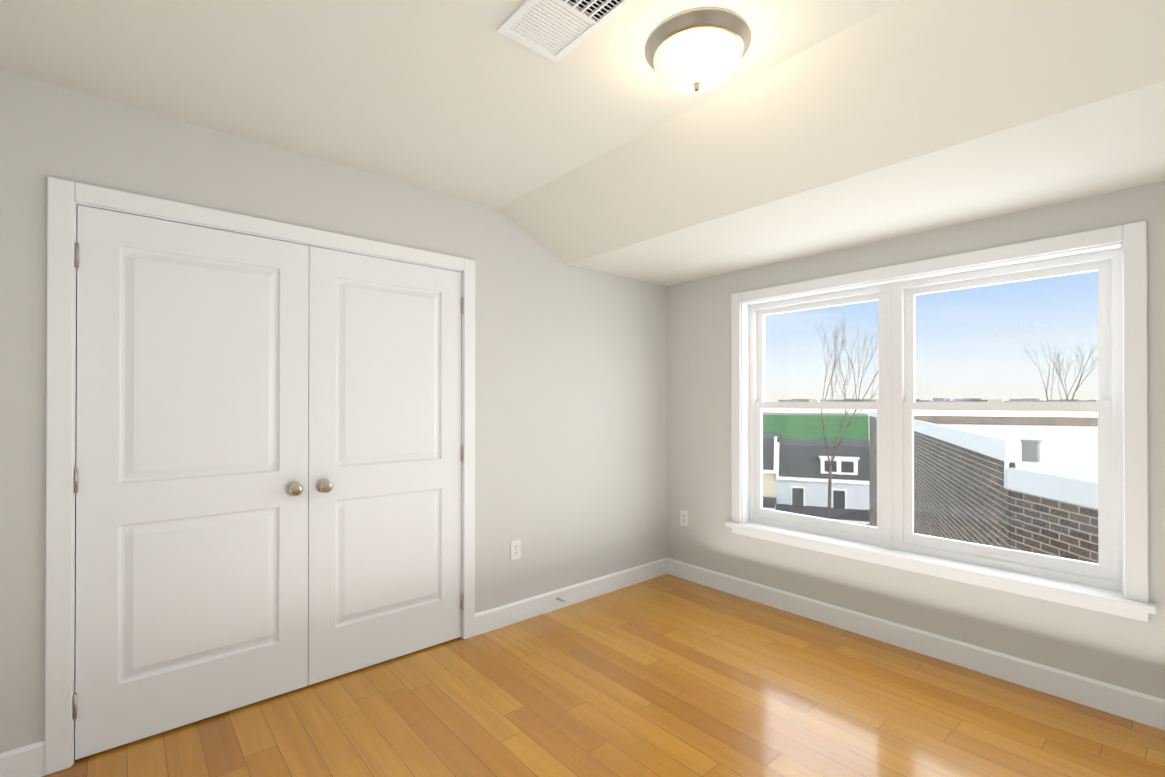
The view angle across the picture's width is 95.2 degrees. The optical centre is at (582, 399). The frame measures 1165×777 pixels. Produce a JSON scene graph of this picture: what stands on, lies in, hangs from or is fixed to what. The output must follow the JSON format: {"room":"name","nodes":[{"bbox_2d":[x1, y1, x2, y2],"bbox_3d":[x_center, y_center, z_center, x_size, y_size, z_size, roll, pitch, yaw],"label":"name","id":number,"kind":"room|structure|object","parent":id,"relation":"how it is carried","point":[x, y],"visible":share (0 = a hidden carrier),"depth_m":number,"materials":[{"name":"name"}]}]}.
{"room":"empty bedroom","nodes":[
{"label":"empty bedroom","id":0,"kind":"room"},
{"bbox_2d":[0,71,665,752],"bbox_3d":[-0.885,-0.005,2.947,4.300,2.700,0.200,0,0,-41],"label":"wall","id":1,"kind":"structure","parent":0,"point":[570,425],"depth_m":3.05,"materials":[{"name":"white paint"}]},
{"bbox_2d":[0,740,44,776],"bbox_3d":[-2.104,1.280,1.742,0.487,0.120,0.014,0,0,-41],"label":"baseboard","id":2,"kind":"structure","parent":1,"relation":"attached to","point":[27,761],"depth_m":1.86,"materials":[{"name":"white wood"}]},
{"bbox_2d":[73,205,308,759],"bbox_3d":[-1.564,0.306,2.207,0.790,2.048,0.103,0,0,-41],"label":"closet door","id":3,"kind":"structure","parent":1,"relation":"in","point":[191,480],"depth_m":2.18,"materials":[{"name":"white wood"}]},
{"bbox_2d":[45,177,474,774],"bbox_3d":[-1.305,0.274,2.513,1.726,2.138,0.133,0,0,-41],"label":"door frame","id":4,"kind":"structure","parent":1,"relation":"attached to","point":[63,197],"depth_m":1.94,"materials":[{"name":"white wood"}]},
{"bbox_2d":[308,246,462,685],"bbox_3d":[-0.965,0.308,2.727,0.790,2.048,0.103,0,0,-41],"label":"closet door","id":5,"kind":"structure","parent":1,"relation":"in","point":[385,452],"depth_m":2.70,"materials":[{"name":"white wood"}]},
{"bbox_2d":[511,539,520,559],"bbox_3d":[-0.403,0.910,3.223,0.070,0.114,0.008,0,0,-41],"label":"electrical outlet","id":6,"kind":"object","parent":1,"relation":"attached to","point":[515,549],"visible":1,"depth_m":3.22,"materials":[{"name":"white plastic"}]},
{"bbox_2d":[475,557,666,635],"bbox_3d":[0.021,1.288,3.585,1.687,0.120,0.014,0,0,-41],"label":"baseboard","id":7,"kind":"structure","parent":1,"relation":"attached to","point":[505,615],"depth_m":3.46,"materials":[{"name":"white wood"}]},
{"bbox_2d":[0,0,1164,285],"bbox_3d":[0.294,-1.168,1.592,4.300,0.547,3.800,0,0,-41],"label":"ceiling","id":8,"kind":"structure","parent":0,"point":[806,128],"depth_m":1.92,"materials":[{"name":"white paint"}]},
{"bbox_2d":[497,0,635,61],"bbox_3d":[-0.017,-1.133,1.524,0.230,0.011,0.485,0,0,-41],"label":"ceiling vent","id":9,"kind":"object","parent":8,"relation":"in","point":[555,30],"visible":1,"depth_m":1.60,"materials":[{"name":"white metal"}]},
{"bbox_2d":[644,7,750,93],"bbox_3d":[0.366,-1.062,1.707,0.334,0.151,0.334,0,0,-41],"label":"ceiling light fixture","id":10,"kind":"object","parent":8,"relation":"attached to","point":[698,50],"visible":1,"depth_m":1.62,"materials":[{"name":"white glass"}]},
{"bbox_2d":[42,574,1164,776],"bbox_3d":[0.294,1.399,1.581,4.300,0.120,3.800,0,0,-41],"label":"floor","id":11,"kind":"structure","parent":0,"point":[666,675],"depth_m":2.26,"materials":[{"name":"brown wood"}]},
{"bbox_2d":[666,181,1164,699],"bbox_3d":[1.908,-0.005,2.855,0.200,2.700,3.600,0,0,-41],"label":"wall","id":12,"kind":"structure","parent":0,"point":[1114,649],"depth_m":2.87,"materials":[{"name":"white paint"}]},
{"bbox_2d":[680,510,687,526],"bbox_3d":[0.764,0.896,4.011,0.008,0.114,0.070,0,0,-41],"label":"electrical outlet","id":13,"kind":"object","parent":12,"relation":"attached to","point":[683,518],"visible":1,"depth_m":4.01,"materials":[{"name":"white plastic"}]},
{"bbox_2d":[667,558,1164,729],"bbox_3d":[1.762,1.285,2.854,0.014,0.120,3.400,0,0,-41],"label":"baseboard","id":14,"kind":"structure","parent":12,"relation":"attached to","point":[1142,708],"depth_m":2.70,"materials":[{"name":"white wood"}]},
{"bbox_2d":[731,221,1148,621],"bbox_3d":[1.748,0.093,2.999,0.183,1.656,1.980,0,0,-41],"label":"window unit","id":15,"kind":"structure","parent":12,"relation":"in","point":[896,405],"depth_m":2.75,"materials":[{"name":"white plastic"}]},
{"bbox_2d":[726,521,1156,613],"bbox_3d":[1.705,0.858,2.959,0.150,0.030,2.024,0,0,-41],"label":"window sill","id":16,"kind":"structure","parent":12,"relation":"attached to","point":[1085,592],"depth_m":2.67,"materials":[{"name":"white wood"}]},
{"label":"outside","id":17,"kind":"structure","parent":0,"visible":0},
{"bbox_3d":[154.724,12.698,177.477,580.000,0.500,460.000,0,0,-41],"label":"ground","id":18,"kind":"structure","parent":17,"visible":0},
{"bbox_2d":[763,412,868,440],"bbox_3d":[23.105,6.935,76.817,32.000,10.100,2.100,0,0,23],"label":"netting","id":19,"kind":"object","parent":18,"relation":"on","point":[816,424],"depth_m":72.18,"materials":[{"name":"green fabric"}]},
{"bbox_2d":[763,433,869,525],"bbox_3d":[0.243,7.850,56.137,57.601,9.080,12.401,0,0,23],"label":"houses","id":20,"kind":"structure","parent":18,"relation":"on","point":[843,446],"depth_m":44.06,"materials":[{"name":"white"}]},
{"bbox_2d":[816,312,878,518],"bbox_3d":[19.208,2.855,36.323,5.051,17.897,5.833,0,0,-41],"label":"tree","id":21,"kind":"object","parent":18,"relation":"on","point":[830,476],"depth_m":37.34,"materials":[{"name":"brown plant"}]},
{"bbox_2d":[763,398,1095,412],"bbox_3d":[224.799,5.594,225.331,241.463,14.148,420.400,0,0,-41],"label":"treeline","id":22,"kind":"object","parent":18,"relation":"on","point":[934,400],"depth_m":318.71,"materials":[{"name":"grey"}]},
{"bbox_2d":[868,411,1097,562],"bbox_3d":[17.398,5.729,6.008,26.816,11.860,27.493,0,0,-41],"label":"building","id":23,"kind":"structure","parent":18,"relation":"on","point":[964,463],"depth_m":5.15,"materials":[{"name":"brick"}]},
{"bbox_2d":[1023,342,1097,411],"bbox_3d":[50.360,2.833,55.695,6.361,18.122,2.870,0,0,-1],"label":"tree","id":24,"kind":"object","parent":18,"relation":"on","point":[1082,360],"depth_m":55.79,"materials":[{"name":"brown plant"}]}
]}

